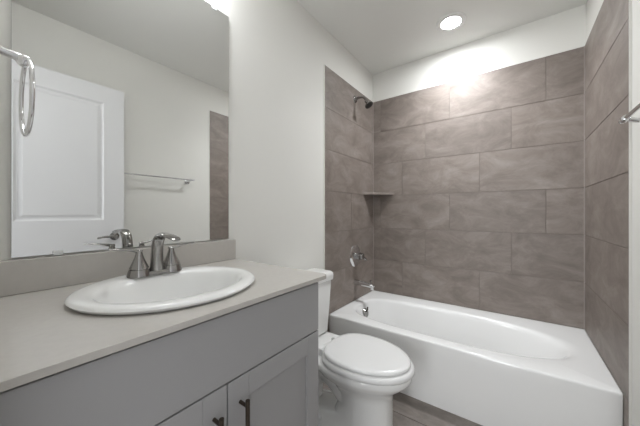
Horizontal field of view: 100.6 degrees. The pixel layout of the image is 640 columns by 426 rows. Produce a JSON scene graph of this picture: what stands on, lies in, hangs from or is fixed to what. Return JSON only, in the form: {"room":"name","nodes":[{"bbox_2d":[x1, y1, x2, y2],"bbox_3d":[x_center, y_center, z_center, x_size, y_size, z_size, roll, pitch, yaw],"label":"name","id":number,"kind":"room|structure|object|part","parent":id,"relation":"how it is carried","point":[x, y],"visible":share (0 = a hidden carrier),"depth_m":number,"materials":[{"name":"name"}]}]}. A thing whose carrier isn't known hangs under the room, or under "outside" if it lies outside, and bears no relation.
{"room":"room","nodes":[
{"label":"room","id":0,"kind":"room"},
{"bbox_2d":[108,233,193,277],"bbox_3d":[-0.561,0.136,0.902,0.207,0.142,0.205,0,0,-13],"label":"faucet","id":1,"kind":"object","parent":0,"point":[139,268],"visible":1,"depth_m":0.89,"materials":[{"name":"silver metal"}]},
{"bbox_3d":[-0.616,0.121,0.844,0.019,0.021,0.091,0,0,36],"label":"lever","id":2,"kind":"part","parent":1,"relation":"part of","materials":[{"name":"silver metal"}]},
{"bbox_3d":[-0.595,0.163,0.874,0.068,0.086,0.068,0,0,36],"label":"handle","id":3,"kind":"part","parent":1,"relation":"part of","materials":[{"name":"silver metal"}]},
{"bbox_3d":[-0.563,0.201,0.916,0.052,0.013,0.161,0,0,36],"label":"plate","id":4,"kind":"part","parent":1,"relation":"part of","materials":[{"name":"silver metal"}]},
{"bbox_3d":[-0.513,0.135,0.879,0.164,0.138,0.047,0,0,36],"label":"spout","id":5,"kind":"part","parent":1,"relation":"part of","materials":[{"name":"silver metal"}]},
{"bbox_3d":[-0.534,0.163,0.956,0.068,0.086,0.068,0,0,36],"label":"handle","id":6,"kind":"part","parent":1,"relation":"part of","materials":[{"name":"silver metal"}]},
{"bbox_3d":[-0.513,0.121,0.985,0.019,0.021,0.091,0,0,36],"label":"lever","id":7,"kind":"part","parent":1,"relation":"part of","materials":[{"name":"silver metal"}]},
{"bbox_2d":[0,0,372,331],"bbox_3d":[-0.229,-0.114,1.693,0.118,2.510,2.640,0,0,36],"label":"wall","id":8,"kind":"structure","parent":0,"point":[301,146],"depth_m":1.68,"materials":[{"name":"paint"}]},
{"bbox_2d":[0,239,235,296],"bbox_3d":[-0.658,0.178,1.001,0.023,0.095,0.789,0,0,36],"label":"backsplash","id":9,"kind":"structure","parent":8,"relation":"attached to","point":[17,276],"depth_m":0.85,"materials":[{"name":"beige stone"}]},
{"bbox_2d":[11,0,228,257],"bbox_3d":[-0.652,-0.420,1.018,0.012,1.096,0.693,0,0,36],"label":"wall mirror","id":10,"kind":"object","parent":8,"relation":"attached to","point":[127,144],"visible":1,"depth_m":0.94,"materials":[{"name":"silver mirror"}]},
{"bbox_2d":[350,245,366,266],"bbox_3d":[0.342,0.373,2.298,0.088,0.192,0.192,0,0,36],"label":"shower valve","id":11,"kind":"object","parent":8,"relation":"attached to","point":[356,255],"visible":1,"depth_m":2.28,"materials":[{"name":"silver metal"}]},
{"bbox_3d":[0.358,0.378,2.304,0.070,0.082,0.104,0,0,36],"label":"valve lever","id":12,"kind":"part","parent":11,"relation":"part of","materials":[{"name":"silver metal"}]},
{"bbox_2d":[353,96,372,108],"bbox_3d":[0.373,-0.957,2.275,0.165,0.135,0.072,0,0,36],"label":"shower fixture","id":13,"kind":"object","parent":8,"relation":"attached to","point":[368,104],"visible":1,"depth_m":2.26,"materials":[{"name":"silver metal"}]},
{"bbox_3d":[0.356,-0.975,2.287,0.120,0.067,0.021,0,0,36],"label":"shower arm","id":14,"kind":"part","parent":13,"relation":"part of","materials":[{"name":"silver metal"}]},
{"bbox_2d":[354,279,374,289],"bbox_3d":[0.380,0.606,2.270,0.180,0.082,0.052,0,0,36],"label":"tub spout","id":15,"kind":"object","parent":8,"relation":"attached to","point":[370,285],"visible":1,"depth_m":2.25,"materials":[{"name":"silver metal"}]},
{"bbox_2d":[323,383,481,425],"bbox_3d":[0.062,1.171,0.729,1.740,0.060,3.850,0,0,36],"label":"floor","id":16,"kind":"structure","parent":0,"point":[407,410],"depth_m":1.50,"materials":[{"name":"wood"}]},
{"bbox_2d":[0,282,317,425],"bbox_3d":[-0.435,0.693,0.814,0.594,0.897,0.746,0,0,36],"label":"vanity cabinet","id":17,"kind":"object","parent":16,"relation":"on","point":[256,364],"visible":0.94,"depth_m":0.61,"materials":[{"name":"paint"}]},
{"bbox_2d":[0,239,325,391],"bbox_3d":[-0.433,0.185,0.837,0.580,0.110,0.789,0,0,36],"label":"countertop","id":18,"kind":"structure","parent":17,"relation":"on","point":[40,336],"depth_m":0.63,"materials":[{"name":"beige stone"}]},
{"bbox_2d":[64,266,254,314],"bbox_3d":[-0.445,0.288,0.814,0.464,0.164,0.487,0,0,36],"label":"sink","id":19,"kind":"object","parent":18,"relation":"in","point":[192,286],"visible":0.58,"depth_m":0.81,"materials":[{"name":"white ceramic"}]},
{"bbox_3d":[-0.344,0.726,0.513,0.020,0.606,0.364,0,0,36],"label":"door","id":20,"kind":"part","parent":17,"relation":"part of","materials":[{"name":"paint"}]},
{"bbox_3d":[-0.235,0.546,0.615,0.037,0.150,0.012,0,0,36],"label":"handle","id":21,"kind":"part","parent":17,"relation":"part of","materials":[{"name":"brown metal"}]},
{"bbox_3d":[-0.192,0.546,0.675,0.037,0.150,0.012,0,0,36],"label":"handle","id":22,"kind":"part","parent":17,"relation":"part of","materials":[{"name":"brown metal"}]},
{"bbox_3d":[-0.124,0.726,0.814,0.020,0.606,0.374,0,0,36],"label":"door","id":23,"kind":"part","parent":17,"relation":"part of","materials":[{"name":"paint"}]},
{"bbox_2d":[307,268,414,425],"bbox_3d":[0.134,0.757,1.455,0.745,0.767,0.422,0,0,36],"label":"toilet","id":24,"kind":"object","parent":16,"relation":"on","point":[362,373],"visible":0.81,"depth_m":1.30,"materials":[{"name":"ceramic"}]},
{"bbox_3d":[-0.094,0.403,1.622,0.180,0.058,0.422,0,0,36],"label":"tank lid","id":25,"kind":"part","parent":24,"relation":"part of","materials":[{"name":"white ceramic"}]},
{"bbox_3d":[-0.097,0.600,1.624,0.164,0.334,0.400,0,0,36],"label":"tank","id":26,"kind":"part","parent":24,"relation":"part of","materials":[{"name":"white ceramic"}]},
{"bbox_3d":[0.244,0.721,1.373,0.436,0.022,0.358,0,0,36],"label":"seat lid","id":27,"kind":"part","parent":24,"relation":"part of","materials":[{"name":"plastic"}]},
{"bbox_3d":[0.247,0.751,1.371,0.463,0.032,0.380,0,0,36],"label":"seat","id":28,"kind":"part","parent":24,"relation":"part of","materials":[{"name":"plastic"}]},
{"bbox_2d":[329,290,622,425],"bbox_3d":[0.900,0.952,1.870,1.491,0.379,0.770,0,0,36],"label":"bathtub","id":29,"kind":"object","parent":16,"relation":"on","point":[484,368],"visible":0.88,"depth_m":1.51,"materials":[{"name":"ceramic"}]},
{"bbox_3d":[0.380,0.836,2.228,0.040,0.074,0.074,0,0,36],"label":"overflow plate","id":30,"kind":"part","parent":29,"relation":"part of","materials":[{"name":"silver metal"}]},
{"bbox_2d":[297,0,586,74],"bbox_3d":[0.420,-1.409,1.217,1.740,0.080,2.640,0,0,36],"label":"ceiling","id":31,"kind":"structure","parent":0,"point":[382,35],"depth_m":1.91,"materials":[{"name":"paint"}]},
{"bbox_2d":[436,12,466,31],"bbox_3d":[0.940,-1.365,1.907,0.196,0.008,0.196,0,0,36],"label":"recessed light","id":32,"kind":"object","parent":31,"relation":"in","point":[452,21],"visible":1,"depth_m":1.90,"materials":[{"name":"white plastic"}]},
{"bbox_2d":[373,4,585,329],"bbox_3d":[1.162,-0.114,2.228,1.510,2.510,0.121,0,0,36],"label":"wall","id":33,"kind":"structure","parent":0,"point":[479,145],"depth_m":2.05,"materials":[{"name":"tile"}]},
{"bbox_2d":[364,192,393,195],"bbox_3d":[0.549,-0.180,2.469,0.213,0.020,0.213,0,0,36],"label":"corner shelf","id":34,"kind":"object","parent":33,"relation":"attached to","point":[365,193],"visible":1,"depth_m":2.47,"materials":[{"name":"tile"}]},
{"bbox_2d":[585,0,639,425],"bbox_3d":[1.071,-0.114,0.740,0.118,2.510,2.640,0,0,36],"label":"wall","id":35,"kind":"structure","parent":0,"point":[612,46],"depth_m":1.20,"materials":[{"name":"tile"}]},
{"bbox_2d":[618,103,639,123],"bbox_3d":[0.887,-0.310,0.646,0.084,0.048,0.679,0,0,36],"label":"towel bar","id":36,"kind":"object","parent":35,"relation":"attached to","point":[625,118],"visible":1,"depth_m":0.89,"materials":[{"name":"silver metal"}]},
{"bbox_3d":[-0.327,-0.114,0.196,1.510,2.510,0.110,0,0,36],"label":"wall","id":37,"kind":"structure","parent":0,"visible":0},
{"bbox_2d":[0,46,34,136],"bbox_3d":[-0.666,-0.268,0.562,0.151,0.198,0.078,0,0,36],"label":"towel ring","id":38,"kind":"object","parent":37,"relation":"attached to","point":[24,61],"visible":1,"depth_m":0.57,"materials":[{"name":"silver metal"}]},
{"bbox_3d":[-0.666,-0.341,0.562,0.052,0.052,0.078,0,0,36],"label":"mount post","id":39,"kind":"part","parent":38,"relation":"part of","materials":[{"name":"silver metal"}]}
]}

